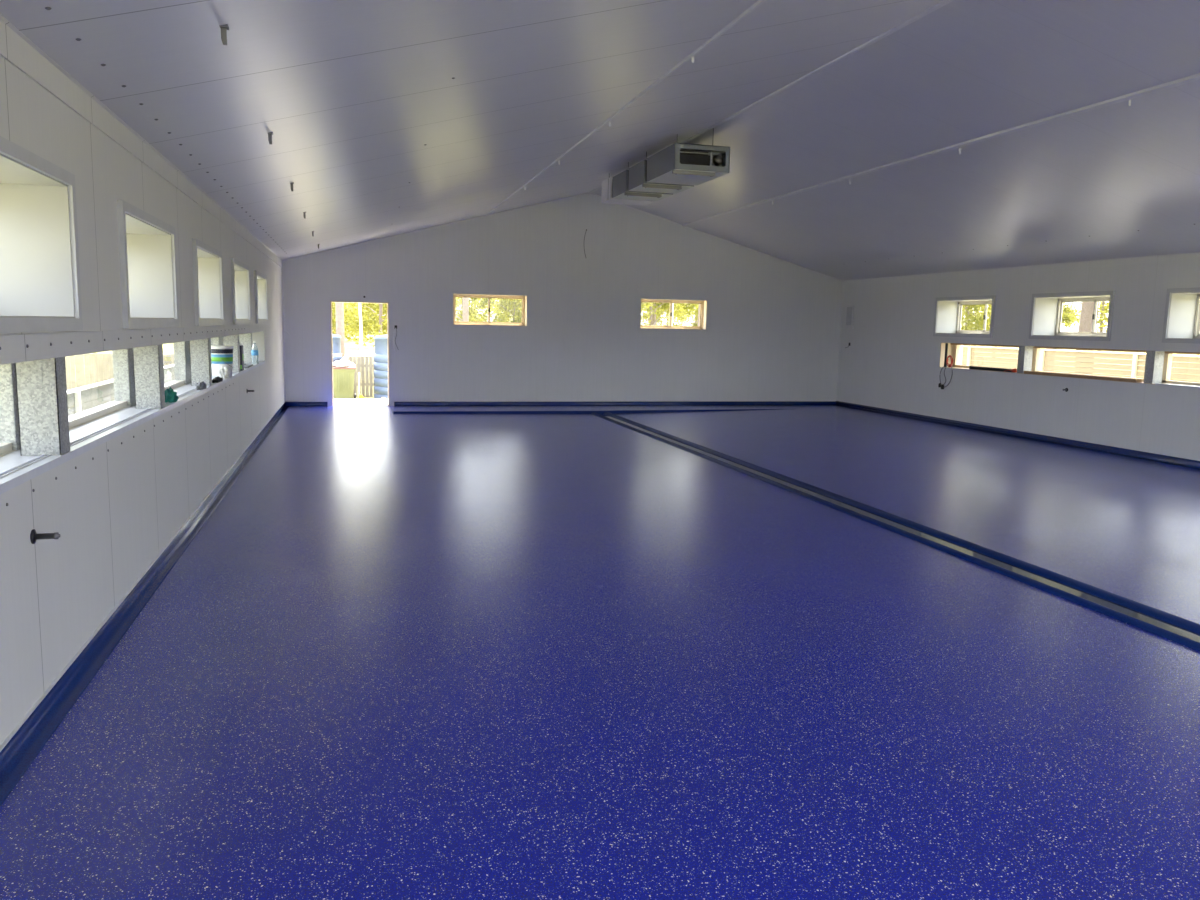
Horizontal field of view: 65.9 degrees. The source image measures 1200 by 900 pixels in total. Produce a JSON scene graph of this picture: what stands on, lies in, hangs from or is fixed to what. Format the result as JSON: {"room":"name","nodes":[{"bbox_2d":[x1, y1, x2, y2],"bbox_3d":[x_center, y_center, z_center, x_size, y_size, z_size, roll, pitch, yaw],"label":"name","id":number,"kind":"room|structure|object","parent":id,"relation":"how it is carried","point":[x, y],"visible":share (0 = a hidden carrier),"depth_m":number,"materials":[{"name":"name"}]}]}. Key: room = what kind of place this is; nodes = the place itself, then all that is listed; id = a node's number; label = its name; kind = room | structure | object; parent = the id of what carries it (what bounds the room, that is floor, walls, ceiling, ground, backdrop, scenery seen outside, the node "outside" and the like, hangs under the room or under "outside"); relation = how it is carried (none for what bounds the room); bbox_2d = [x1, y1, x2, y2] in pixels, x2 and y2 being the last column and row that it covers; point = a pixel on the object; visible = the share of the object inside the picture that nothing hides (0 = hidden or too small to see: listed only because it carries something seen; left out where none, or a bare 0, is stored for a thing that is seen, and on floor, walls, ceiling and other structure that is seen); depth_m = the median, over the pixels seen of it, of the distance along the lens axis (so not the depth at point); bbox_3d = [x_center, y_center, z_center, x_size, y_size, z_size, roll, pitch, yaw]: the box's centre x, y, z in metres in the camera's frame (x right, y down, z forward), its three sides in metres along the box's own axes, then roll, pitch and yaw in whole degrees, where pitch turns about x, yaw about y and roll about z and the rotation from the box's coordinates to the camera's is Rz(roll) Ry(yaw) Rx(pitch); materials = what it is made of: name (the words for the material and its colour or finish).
{"room":"empty hall","nodes":[
{"label":"empty hall","id":0,"kind":"room"},
{"bbox_2d":[0,55,284,744],"bbox_3d":[-3.411,-0.718,6.932,0.495,2.801,23.213,-1,8,-15],"label":"wall","id":1,"kind":"structure","parent":0,"point":[114,506],"depth_m":4.89,"materials":[{"name":"paint"}]},
{"bbox_2d":[0,443,15,456],"bbox_3d":[-2.567,-0.117,3.589,0.090,0.455,1.820,-1,8,-15],"label":"window","id":2,"kind":"structure","parent":1,"relation":"in","point":[5,448],"depth_m":4.22,"materials":[{"name":"metal"}]},
{"bbox_2d":[0,136,82,332],"bbox_3d":[-2.500,-0.818,3.540,0.505,0.720,1.625,-1,8,-15],"label":"window","id":3,"kind":"structure","parent":1,"relation":"in","point":[40,284],"depth_m":4.27,"materials":[{"name":"glass"}]},
{"bbox_2d":[30,529,60,543],"bbox_3d":[-2.269,0.353,3.798,0.100,0.060,0.060,-1,8,-15],"label":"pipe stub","id":4,"kind":"object","parent":1,"relation":"attached to","point":[34,536],"visible":1,"depth_m":3.79,"materials":[{"name":"black plastic"}]},
{"bbox_2d":[0,348,134,450],"bbox_3d":[-3.094,-0.392,5.551,0.100,0.455,2.720,-1,8,-15],"label":"window","id":5,"kind":"structure","parent":1,"relation":"in","point":[82,418],"depth_m":5.45,"materials":[{"name":"glass"}]},
{"bbox_2d":[0,360,264,493],"bbox_3d":[-3.672,-0.549,8.357,0.249,0.043,11.630,-1,8,-15],"label":"window sill","id":6,"kind":"structure","parent":1,"relation":"attached to","point":[16,469],"depth_m":4.89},
{"bbox_2d":[15,357,69,455],"bbox_3d":[-2.523,-0.204,4.196,0.161,0.442,0.148,-1,8,-15],"label":"steel post","id":7,"kind":"object","parent":6,"relation":"on","point":[41,386],"visible":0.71,"depth_m":4.14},
{"bbox_2d":[133,344,164,408],"bbox_3d":[-3.113,-0.512,6.397,0.161,0.442,0.148,-1,8,-15],"label":"steel post","id":8,"kind":"object","parent":6,"relation":"on","point":[147,360],"visible":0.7,"depth_m":6.33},
{"bbox_2d":[165,387,178,402],"bbox_3d":[-3.210,-0.416,6.913,0.104,0.111,0.229,-1,8,-15],"label":"glove","id":9,"kind":"object","parent":6,"relation":"on","point":[171,396],"visible":0.91,"depth_m":6.87,"materials":[{"name":"rubber"}]},
{"bbox_2d":[190,338,211,385],"bbox_3d":[-3.703,-0.821,8.599,0.161,0.442,0.148,-1,8,-15],"label":"steel post","id":10,"kind":"object","parent":6,"relation":"on","point":[200,350],"visible":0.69,"depth_m":8.53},
{"bbox_2d":[195,381,206,389],"bbox_3d":[-3.539,-0.576,8.215,0.090,0.067,0.320,-1,8,-15],"label":"rag","id":11,"kind":"object","parent":6,"relation":"on","point":[200,385],"visible":0.98,"depth_m":8.14,"materials":[{"name":"grey fabric"}]},
{"bbox_2d":[212,376,222,382],"bbox_3d":[-3.792,-0.701,9.182,0.086,0.046,0.520,-1,8,-15],"label":"rag","id":12,"kind":"object","parent":6,"relation":"on","point":[217,379],"visible":1,"depth_m":9.05,"materials":[{"name":"black fabric"}]},
{"bbox_2d":[211,345,233,377],"bbox_3d":[-4.028,-0.943,9.862,0.252,0.334,0.253,-1,8,-15],"label":"paint bucket","id":13,"kind":"object","parent":6,"relation":"on","point":[221,355],"visible":0.88,"depth_m":9.77,"materials":[{"name":"white plastic"}]},
{"bbox_2d":[218,366,230,378],"bbox_3d":[-3.893,-0.802,9.599,0.127,0.130,0.227,-1,8,-15],"label":"plastic bag","id":14,"kind":"object","parent":6,"relation":"on","point":[224,372],"visible":0.88,"depth_m":9.55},
{"bbox_2d":[223,335,239,371],"bbox_3d":[-4.294,-1.130,10.800,0.161,0.442,0.148,-1,8,-15],"label":"steel post","id":15,"kind":"object","parent":6,"relation":"on","point":[233,340],"visible":0.45,"depth_m":10.74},
{"bbox_2d":[239,343,243,370],"bbox_3d":[-4.372,-1.132,11.194,0.112,0.339,0.183,-1,8,-15],"label":"tin","id":16,"kind":"object","parent":6,"relation":"on","point":[241,345],"visible":0.29,"depth_m":11.15,"materials":[{"name":"green metal"}]},
{"bbox_2d":[239,333,252,363],"bbox_3d":[-4.961,-1.437,12.981,0.161,0.442,0.148,-1,8,-15],"label":"steel post","id":17,"kind":"object","parent":6,"relation":"on","point":[245,339],"visible":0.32,"depth_m":12.92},
{"bbox_2d":[251,341,258,363],"bbox_3d":[-4.784,-1.352,12.841,0.093,0.320,0.093,-1,8,-15],"label":"water bottle","id":18,"kind":"object","parent":6,"relation":"on","point":[254,352],"visible":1,"depth_m":12.81,"materials":[{"name":"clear plastic"}]},
{"bbox_2d":[0,324,265,364],"bbox_3d":[-2.639,-0.583,4.957,0.010,0.108,19.000,-1,8,-15],"label":"trim","id":19,"kind":"structure","parent":1,"relation":"attached to","point":[14,349],"depth_m":4.70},
{"bbox_2d":[0,14,281,266],"bbox_3d":[-3.111,-2.013,6.674,0.023,0.147,22.913,-1,8,-15],"label":"trim","id":20,"kind":"structure","parent":1,"relation":"attached to","point":[16,48],"depth_m":4.81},
{"bbox_2d":[0,401,288,806],"bbox_3d":[-3.138,0.633,7.038,0.080,0.106,22.913,-1,8,-15],"label":"baseboard","id":21,"kind":"structure","parent":1,"relation":"attached to","point":[18,751],"depth_m":4.62,"materials":[{"name":"plastic"}]},
{"bbox_2d":[117,200,178,327],"bbox_3d":[-3.159,-1.162,5.998,0.505,0.720,1.625,-1,8,-15],"label":"window","id":22,"kind":"structure","parent":1,"relation":"in","point":[147,244],"depth_m":6.71,"materials":[{"name":"glass"}]},
{"bbox_2d":[164,341,190,389],"bbox_3d":[-3.712,-0.715,7.858,0.100,0.455,2.500,-1,8,-15],"label":"window","id":23,"kind":"structure","parent":1,"relation":"in","point":[174,384],"depth_m":8.66,"materials":[{"name":"metal"}]},
{"bbox_2d":[192,238,223,325],"bbox_3d":[-3.818,-1.507,8.456,0.505,0.720,1.625,-1,8,-15],"label":"window","id":24,"kind":"structure","parent":1,"relation":"in","point":[207,260],"depth_m":9.19,"materials":[{"name":"glass"}]},
{"bbox_2d":[211,337,222,344],"bbox_3d":[-4.569,-1.163,11.055,0.100,0.455,0.420,-1,8,-15],"label":"window mullion","id":25,"kind":"structure","parent":1,"relation":"in","point":[217,340],"depth_m":10.84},
{"bbox_2d":[231,258,250,323],"bbox_3d":[-4.477,-1.851,10.914,0.505,0.720,1.625,-1,8,-15],"label":"window","id":26,"kind":"structure","parent":1,"relation":"in","point":[240,281],"depth_m":11.65,"materials":[{"name":"glass"}]},
{"bbox_2d":[252,331,264,360],"bbox_3d":[-5.251,-1.556,13.871,0.431,0.455,0.016,-1,8,-15],"label":"trim","id":27,"kind":"structure","parent":1,"relation":"attached to","point":[258,337],"depth_m":13.90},
{"bbox_2d":[254,270,267,323],"bbox_3d":[-5.136,-2.196,13.372,0.505,0.720,1.625,-1,8,-15],"label":"window","id":28,"kind":"structure","parent":1,"relation":"in","point":[260,279],"depth_m":14.11,"materials":[{"name":"glass"}]},
{"bbox_2d":[282,263,286,400],"bbox_3d":[-6.071,-2.256,17.801,0.032,2.641,0.032,-1,8,-15],"label":"trim","id":29,"kind":"structure","parent":1,"relation":"attached to","point":[282,263],"depth_m":17.78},
{"bbox_2d":[282,194,842,405],"bbox_3d":[-0.369,-3.125,19.380,11.884,4.378,0.300,-1,8,-15],"label":"wall","id":30,"kind":"structure","parent":0,"point":[772,332],"depth_m":19.19,"materials":[{"name":"paint"}]},
{"bbox_2d":[330,301,389,405],"bbox_3d":[-4.755,-1.895,18.383,1.110,2.065,0.326,-1,8,-15],"label":"door","id":31,"kind":"structure","parent":30,"relation":"in","point":[387,303],"depth_m":18.30,"materials":[{"name":"metal"}]},
{"bbox_2d":[393,325,398,351],"bbox_3d":[-4.047,-2.197,18.331,0.068,0.535,0.106,6,9,30],"label":"cable","id":32,"kind":"object","parent":30,"relation":"attached to","point":[395,325],"visible":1,"depth_m":18.31,"materials":[{"name":"black plastic"}]},
{"bbox_2d":[453,293,526,325],"bbox_3d":[-2.256,-2.854,18.903,1.505,0.620,0.296,-1,8,-15],"label":"window","id":33,"kind":"structure","parent":30,"relation":"in","point":[524,298],"depth_m":18.93,"materials":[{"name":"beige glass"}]},
{"bbox_2d":[285,401,835,405],"bbox_3d":[-0.367,-0.974,19.493,11.884,0.085,0.060,-1,8,-15],"label":"baseboard","id":34,"kind":"structure","parent":30,"relation":"attached to","point":[653,402],"depth_m":19.57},
{"bbox_2d":[282,193,842,281],"bbox_3d":[-0.300,-4.465,19.047,11.884,1.632,0.015,-1,8,-15],"label":"trim","id":35,"kind":"structure","parent":30,"relation":"attached to","point":[584,193],"depth_m":18.75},
{"bbox_2d":[640,299,706,329],"bbox_3d":[1.539,-2.913,19.913,1.490,0.625,0.296,-1,8,-15],"label":"window","id":36,"kind":"structure","parent":30,"relation":"in","point":[703,303],"depth_m":19.97,"materials":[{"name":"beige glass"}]},
{"bbox_2d":[0,405,1199,899],"bbox_3d":[2.599,0.665,8.434,11.924,0.208,23.233,-1,8,-15],"label":"floor","id":37,"kind":"structure","parent":0,"point":[640,652],"depth_m":4.46,"materials":[{"name":"plastic"}]},
{"bbox_2d":[0,0,1199,280],"bbox_3d":[2.587,-2.973,8.276,12.984,1.897,24.313,-1,8,-15],"label":"ceiling","id":38,"kind":"structure","parent":0,"point":[385,118],"depth_m":8.53,"materials":[{"name":"paint"}]},
{"bbox_2d":[219,24,228,44],"bbox_3d":[-1.691,-1.865,4.164,0.040,0.081,0.060,-1,8,-15],"label":"ceiling hook","id":39,"kind":"object","parent":38,"relation":"attached to","point":[224,28],"visible":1,"depth_m":4.16,"materials":[{"name":"metal"}]},
{"bbox_2d":[268,132,272,144],"bbox_3d":[-2.325,-2.197,6.528,0.040,0.081,0.060,-1,8,-15],"label":"ceiling hook","id":40,"kind":"object","parent":38,"relation":"attached to","point":[270,134],"visible":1,"depth_m":6.53,"materials":[{"name":"metal"}]},
{"bbox_2d":[485,0,766,215],"bbox_3d":[0.669,-3.144,7.529,0.055,0.035,22.913,-1,8,-15],"label":"trim","id":41,"kind":"structure","parent":38,"relation":"attached to","point":[757,4],"depth_m":8.10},
{"bbox_2d":[601,173,654,205],"bbox_3d":[0.504,-4.514,15.848,0.804,0.528,0.710,-1,8,-15],"label":"box","id":42,"kind":"object","parent":38,"relation":"hanging from","point":[607,184],"visible":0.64,"depth_m":15.82,"materials":[{"name":"metal"}]},
{"bbox_2d":[612,162,672,200],"bbox_3d":[0.701,-4.399,15.065,0.830,0.646,0.940,-1,8,-15],"label":"air conditioner","id":43,"kind":"object","parent":38,"relation":"hanging from","point":[621,179],"visible":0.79,"depth_m":14.96,"materials":[{"name":"metal"}]},
{"bbox_2d":[628,152,693,193],"bbox_3d":[0.942,-4.273,14.166,0.830,0.646,0.940,-1,8,-15],"label":"air conditioner","id":44,"kind":"object","parent":38,"relation":"hanging from","point":[638,171],"visible":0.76,"depth_m":14.07,"materials":[{"name":"metal"}]},
{"bbox_2d":[646,128,729,184],"bbox_3d":[1.219,-4.128,13.132,0.830,0.646,1.220,-1,8,-15],"label":"air conditioner","id":45,"kind":"object","parent":38,"relation":"hanging from","point":[682,163],"visible":1,"depth_m":12.65,"materials":[{"name":"metal"}]},
{"bbox_2d":[588,0,953,192],"bbox_3d":[2.723,-3.727,7.998,0.070,0.022,22.913,-1,8,-15],"label":"trim","id":46,"kind":"structure","parent":38,"relation":"attached to","point":[941,4],"depth_m":9.37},
{"bbox_2d":[681,73,1199,225],"bbox_3d":[4.675,-3.211,8.594,0.060,0.042,22.913,-1,8,-15],"label":"trim","id":47,"kind":"structure","parent":38,"relation":"attached to","point":[1192,78],"depth_m":10.03,"materials":[{"name":"metal"}]},
{"bbox_2d":[836,259,1199,460],"bbox_3d":[8.528,-0.896,10.108,0.480,2.801,23.213,-1,8,-15],"label":"wall","id":48,"kind":"structure","parent":0,"point":[891,361],"depth_m":15.15,"materials":[{"name":"paint"}]},
{"bbox_2d":[845,305,854,327],"bbox_3d":[5.495,-2.933,20.391,0.036,0.510,0.300,-1,8,-15],"label":"switch box","id":49,"kind":"object","parent":48,"relation":"attached to","point":[849,322],"visible":1,"depth_m":20.36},
{"bbox_2d":[938,343,952,388],"bbox_3d":[6.410,-1.538,17.070,0.118,0.850,0.378,-1,8,-15],"label":"lead","id":50,"kind":"object","parent":48,"relation":"hanging from","point":[946,359],"visible":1,"depth_m":17.12,"materials":[{"name":"black plastic"}]},
{"bbox_2d":[939,343,960,366],"bbox_3d":[6.568,-1.774,17.326,0.432,0.455,0.071,-1,8,-15],"label":"trim","id":51,"kind":"structure","parent":48,"relation":"attached to","point":[951,348],"depth_m":17.32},
{"bbox_2d":[933,295,995,337],"bbox_3d":[6.740,-2.392,16.679,0.505,0.720,1.660,-1,8,-15],"label":"window","id":52,"kind":"structure","parent":48,"relation":"in","point":[948,310],"depth_m":17.32,"materials":[{"name":"metal"}]},
{"bbox_2d":[954,345,1034,370],"bbox_3d":[6.917,-1.629,16.300,0.090,0.455,2.110,-1,8,-15],"label":"window","id":53,"kind":"structure","parent":48,"relation":"in","point":[957,347],"depth_m":17.25,"materials":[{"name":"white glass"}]},
{"bbox_2d":[835,401,1199,469],"bbox_3d":[8.268,0.466,10.073,0.080,0.100,22.913,-1,8,-15],"label":"baseboard","id":54,"kind":"structure","parent":48,"relation":"attached to","point":[1165,459],"depth_m":14.76,"materials":[{"name":"plastic"}]},
{"bbox_2d":[842,252,1199,284],"bbox_3d":[8.354,-2.208,9.721,0.021,0.096,22.913,-1,8,-15],"label":"trim","id":55,"kind":"structure","parent":48,"relation":"attached to","point":[1191,255],"depth_m":14.65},
{"bbox_2d":[944,367,1154,384],"bbox_3d":[7.095,-1.226,15.030,0.250,0.008,4.860,-1,8,-15],"label":"trim","id":56,"kind":"structure","parent":48,"relation":"attached to","point":[944,367],"depth_m":14.98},
{"bbox_2d":[969,366,1010,371],"bbox_3d":[6.780,-1.404,16.049,0.060,0.058,1.120,-1,8,-15],"label":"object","id":57,"kind":"object","parent":56,"relation":"on","point":[970,367],"visible":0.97,"depth_m":16.06,"materials":[{"name":"black metal"}]},
{"bbox_2d":[1017,346,1032,372],"bbox_3d":[6.994,-1.488,15.239,0.161,0.448,0.148,-1,8,-15],"label":"steel post","id":58,"kind":"object","parent":56,"relation":"on","point":[1025,354],"visible":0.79,"depth_m":15.18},
{"bbox_2d":[1024,371,1141,381],"bbox_3d":[7.263,-1.121,14.066,0.105,0.045,2.260,-1,8,-15],"label":"board","id":59,"kind":"object","parent":56,"relation":"on","point":[1025,372],"visible":1,"depth_m":13.88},
{"bbox_2d":[1144,351,1164,383],"bbox_3d":[7.651,-1.144,12.789,0.161,0.448,0.148,-1,8,-15],"label":"steel post","id":60,"kind":"object","parent":56,"relation":"on","point":[1154,363],"visible":0.89,"depth_m":12.73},
{"bbox_2d":[1029,291,1114,340],"bbox_3d":[7.400,-2.047,14.216,0.505,0.720,1.660,-1,8,-15],"label":"window","id":61,"kind":"structure","parent":48,"relation":"in","point":[1046,308],"depth_m":14.73,"materials":[{"name":"metal"}]},
{"bbox_2d":[951,343,1199,354],"bbox_3d":[8.097,-1.183,11.586,0.035,0.033,11.940,-1,8,-15],"label":"trim","id":62,"kind":"structure","parent":48,"relation":"attached to","point":[1118,350],"depth_m":14.16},
{"bbox_2d":[1033,348,1165,382],"bbox_3d":[7.516,-1.315,14.065,0.090,0.455,2.560,-1,8,-15],"label":"window","id":63,"kind":"structure","parent":48,"relation":"in","point":[1037,350],"depth_m":15.22,"materials":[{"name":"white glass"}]},
{"bbox_2d":[1155,383,1199,387],"bbox_3d":[8.627,-0.428,9.305,0.256,0.016,7.100,-1,8,-15],"label":"trim","id":64,"kind":"structure","parent":48,"relation":"attached to","point":[1166,384],"depth_m":12.37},
{"bbox_2d":[1162,287,1199,343],"bbox_3d":[8.061,-1.702,11.753,0.505,0.720,1.660,-1,8,-15],"label":"window","id":65,"kind":"structure","parent":48,"relation":"in","point":[1181,324],"depth_m":12.47,"materials":[{"name":"metal"}]},
{"bbox_2d":[1163,353,1199,385],"bbox_3d":[8.173,-0.972,11.615,0.090,0.455,2.560,-1,8,-15],"label":"window","id":66,"kind":"structure","parent":48,"relation":"in","point":[1168,357],"depth_m":12.79,"materials":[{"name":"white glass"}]},
{"label":"outside","id":67,"kind":"structure","parent":0,"visible":0},
{"bbox_2d":[70,324,1199,400],"bbox_3d":[0.111,-8.673,71.948,280.000,2.078,300.000,-1,8,-15],"label":"ground","id":68,"kind":"structure","parent":67,"point":[351,347],"depth_m":46.34,"materials":[{"name":"beige plant"}]},
{"bbox_2d":[67,364,174,415],"bbox_3d":[-5.715,0.188,9.203,0.095,1.305,24.500,-1,8,-15],"label":"fence","id":69,"kind":"object","parent":68,"relation":"on","point":[79,399],"visible":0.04,"depth_m":11.68,"materials":[{"name":"white plastic"}]},
{"bbox_2d":[332,334,341,391],"bbox_3d":[-7.489,-2.165,23.547,1.800,1.770,1.800,-1,8,-15],"label":"water tank","id":70,"kind":"object","parent":68,"relation":"on","point":[337,355],"visible":0.08,"depth_m":23.31,"materials":[{"name":"blue plastic"}]},
{"bbox_2d":[335,302,344,355],"bbox_3d":[-7.719,-10.370,28.774,8.567,17.020,7.978,-4,9,-33],"label":"tree","id":71,"kind":"object","parent":68,"relation":"on","point":[339,306],"visible":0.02,"depth_m":29.50,"materials":[{"name":"grey plant"}]},
{"bbox_2d":[333,364,356,398],"bbox_3d":[-6.393,-1.666,23.153,0.620,0.930,0.790,-1,8,-15],"label":"wheelie bin","id":72,"kind":"object","parent":68,"relation":"on","point":[343,377],"visible":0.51,"depth_m":22.83,"materials":[{"name":"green plastic"}]},
{"bbox_2d":[333,360,353,366],"bbox_3d":[-6.379,-2.158,22.961,0.561,0.158,0.516,-1,8,-15],"label":"bag","id":73,"kind":"object","parent":72,"relation":"on","point":[341,363],"visible":0.93,"depth_m":22.79,"materials":[{"name":"white plastic"}]},
{"bbox_2d":[340,353,349,360],"bbox_3d":[-6.339,-2.244,22.956,0.332,0.339,0.100,-5,10,-37],"label":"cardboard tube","id":74,"kind":"object","parent":72,"relation":"on","point":[347,355],"visible":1,"depth_m":22.94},
{"bbox_2d":[332,303,359,333],"bbox_3d":[-18.141,-9.643,62.881,6.720,5.726,4.883,6,9,29],"label":"tree","id":75,"kind":"object","parent":68,"relation":"on","point":[348,303],"visible":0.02,"depth_m":62.30,"materials":[{"name":"green plant"}]},
{"bbox_2d":[358,372,359,396],"bbox_3d":[-6.008,-1.559,23.093,0.039,0.751,0.046,2,8,7],"label":"stake","id":76,"kind":"object","parent":68,"relation":"on","point":[358,372],"visible":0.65,"depth_m":23.07,"materials":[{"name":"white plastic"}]},
{"bbox_2d":[332,303,386,340],"bbox_3d":[-15.825,-8.217,54.308,6.730,5.734,4.891,-6,11,-44],"label":"tree","id":77,"kind":"object","parent":68,"relation":"on","point":[333,311],"visible":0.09,"depth_m":54.92,"materials":[{"name":"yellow plant"}]},
{"bbox_2d":[333,302,386,346],"bbox_3d":[-11.060,-9.207,48.418,6.818,8.344,6.870,-1,8,-17],"label":"tree","id":78,"kind":"object","parent":68,"relation":"on","point":[379,306],"visible":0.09,"depth_m":48.18,"materials":[{"name":"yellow plant"}]},
{"bbox_2d":[358,303,362,356],"bbox_3d":[-8.594,-11.339,34.672,8.567,17.021,7.978,-4,9,-33],"label":"tree","id":79,"kind":"object","parent":68,"relation":"on","point":[359,304],"visible":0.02,"depth_m":35.51,"materials":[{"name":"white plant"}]},
{"bbox_2d":[334,399,387,403],"bbox_3d":[-0.675,-0.897,20.654,13.084,0.350,1.700,-1,8,-15],"label":"path","id":80,"kind":"structure","parent":68,"relation":"on","point":[336,401],"depth_m":19.63,"materials":[{"name":"concrete"}]},
{"bbox_2d":[347,303,386,334],"bbox_3d":[-13.554,-8.825,58.298,6.868,5.851,4.990,3,8,14],"label":"tree","id":81,"kind":"object","parent":68,"relation":"on","point":[365,313],"visible":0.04,"depth_m":57.54,"materials":[{"name":"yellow plant"}]},
{"bbox_2d":[374,335,387,398],"bbox_3d":[-4.880,-2.142,23.779,1.800,1.770,1.800,-1,8,-15],"label":"water tank","id":82,"kind":"object","parent":68,"relation":"on","point":[380,342],"visible":0.22,"depth_m":23.12,"materials":[{"name":"blue plastic"}]},
{"bbox_2d":[363,303,457,338],"bbox_3d":[-11.384,-9.804,54.046,6.315,7.670,6.267,-6,11,-44],"label":"tree","id":83,"kind":"object","parent":68,"relation":"on","point":[372,304],"visible":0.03,"depth_m":54.78,"materials":[{"name":"green plant"}]},
{"bbox_2d":[456,297,473,320],"bbox_3d":[-11.710,-10.584,70.317,6.640,5.658,4.825,7,9,35],"label":"tree","id":84,"kind":"object","parent":68,"relation":"on","point":[460,298],"visible":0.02,"depth_m":70.20,"materials":[{"name":"green plant"}]},
{"bbox_2d":[463,298,468,321],"bbox_3d":[-5.093,-11.881,38.669,8.567,17.023,7.978,-4,9,-33],"label":"tree","id":85,"kind":"object","parent":68,"relation":"on","point":[465,300],"visible":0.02,"depth_m":39.33,"materials":[{"name":"grey plant"}]},
{"bbox_2d":[456,297,508,321],"bbox_3d":[-8.950,-10.520,57.249,6.781,8.299,6.833,-2,8,-26],"label":"tree","id":86,"kind":"object","parent":68,"relation":"on","point":[473,307],"visible":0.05,"depth_m":56.66,"materials":[{"name":"green plant"}]},
{"bbox_2d":[456,298,508,321],"bbox_3d":[-10.318,-11.340,76.103,7.109,5.679,5.468,-2,8,-20],"label":"tree","id":87,"kind":"object","parent":68,"relation":"on","point":[470,300],"visible":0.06,"depth_m":76.08,"materials":[{"name":"green plant"}]},
{"bbox_2d":[471,298,521,322],"bbox_3d":[-5.163,-7.228,52.209,3.999,4.689,5.503,3,8,13],"label":"tree","id":88,"kind":"object","parent":68,"relation":"on","point":[510,304],"visible":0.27,"depth_m":51.75,"materials":[{"name":"green plant"}]},
{"bbox_2d":[493,299,521,321],"bbox_3d":[-7.265,-13.797,73.634,6.251,9.886,6.376,5,8,25],"label":"tree","id":89,"kind":"object","parent":68,"relation":"on","point":[505,315],"visible":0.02,"depth_m":74.72,"materials":[{"name":"green plant"}]},
{"bbox_2d":[65,353,1014,396],"bbox_3d":[-3.949,-2.016,25.501,36.082,1.100,0.185,-1,8,-15],"label":"fence","id":90,"kind":"object","parent":68,"relation":"on","point":[365,364],"visible":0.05,"depth_m":23.15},
{"bbox_2d":[652,304,655,325],"bbox_3d":[3.317,-12.465,58.187,7.870,12.381,8.451,0,8,-10],"label":"tree","id":91,"kind":"object","parent":68,"relation":"on","point":[654,316],"visible":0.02,"depth_m":59.00,"materials":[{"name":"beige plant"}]},
{"bbox_2d":[641,302,690,325],"bbox_3d":[5.822,-13.383,73.830,5.707,9.025,5.821,2,8,7],"label":"tree","id":92,"kind":"object","parent":68,"relation":"on","point":[645,302],"visible":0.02,"depth_m":73.39,"materials":[{"name":"green plant"}]},
{"bbox_2d":[641,302,695,325],"bbox_3d":[5.942,-13.082,77.359,6.047,7.402,6.094,4,8,21],"label":"tree","id":93,"kind":"object","parent":68,"relation":"on","point":[644,302],"visible":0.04,"depth_m":77.83,"materials":[{"name":"green plant"}]},
{"bbox_2d":[641,302,697,325],"bbox_3d":[3.320,-9.711,54.357,6.816,8.279,6.764,-2,8,-20],"label":"tree","id":94,"kind":"object","parent":68,"relation":"on","point":[662,306],"visible":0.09,"depth_m":53.97,"materials":[{"name":"green plant"}]},
{"bbox_2d":[674,304,698,325],"bbox_3d":[7.178,-9.087,66.049,4.632,3.947,3.366,-4,9,-33],"label":"tree","id":95,"kind":"object","parent":68,"relation":"on","point":[681,314],"visible":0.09,"depth_m":65.61,"materials":[{"name":"green plant"}]},
{"bbox_2d":[697,304,699,325],"bbox_3d":[5.366,-12.365,43.496,8.567,17.021,7.978,-4,9,-33],"label":"tree","id":96,"kind":"object","parent":68,"relation":"on","point":[699,304],"visible":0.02,"depth_m":44.20,"materials":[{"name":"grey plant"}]},
{"bbox_2d":[961,304,990,355],"bbox_3d":[14.954,-9.446,43.381,7.369,11.425,7.225,0,8,-8],"label":"tree","id":97,"kind":"object","parent":68,"relation":"on","point":[978,319],"visible":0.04,"depth_m":42.03,"materials":[{"name":"green plant"}]},
{"bbox_2d":[961,305,990,326],"bbox_3d":[22.997,-11.723,58.162,7.062,10.949,6.924,-5,10,-39],"label":"tree","id":98,"kind":"object","parent":68,"relation":"on","point":[988,310],"visible":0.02,"depth_m":57.03,"materials":[{"name":"green plant"}]},
{"bbox_2d":[963,302,1074,356],"bbox_3d":[18.512,-8.784,44.420,8.011,9.731,7.950,8,10,40],"label":"tree","id":99,"kind":"object","parent":68,"relation":"on","point":[989,305],"visible":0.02,"depth_m":44.96,"materials":[{"name":"green plant"}]},
{"bbox_2d":[1063,302,1080,329],"bbox_3d":[26.803,-8.988,55.075,5.159,6.314,5.198,5,9,28],"label":"tree","id":100,"kind":"object","parent":68,"relation":"on","point":[1077,315],"visible":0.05,"depth_m":53.76,"materials":[{"name":"green plant"}]},
{"bbox_2d":[962,346,1199,382],"bbox_3d":[8.609,-1.435,20.913,0.095,1.789,32.000,-1,8,-15],"label":"fence","id":101,"kind":"object","parent":68,"relation":"on","point":[1077,358],"visible":0.11,"depth_m":17.94,"materials":[{"name":"wood"}]},
{"bbox_2d":[1078,302,1098,372],"bbox_3d":[20.299,-11.209,36.606,8.567,17.027,7.978,-4,9,-33],"label":"tree","id":102,"kind":"object","parent":68,"relation":"on","point":[1085,323],"visible":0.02,"depth_m":37.16,"materials":[{"name":"grey plant"}]},
{"bbox_2d":[1061,301,1137,352],"bbox_3d":[28.081,-9.056,51.116,6.550,7.956,6.500,1,8,-3],"label":"tree","id":103,"kind":"object","parent":68,"relation":"on","point":[1102,307],"visible":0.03,"depth_m":50.98,"materials":[{"name":"green plant"}]},
{"bbox_2d":[1096,303,1182,371],"bbox_3d":[21.809,-8.429,36.409,7.405,11.710,7.553,4,8,19],"label":"tree","id":104,"kind":"object","parent":68,"relation":"on","point":[1101,317],"visible":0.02,"depth_m":38.30,"materials":[{"name":"green plant"}]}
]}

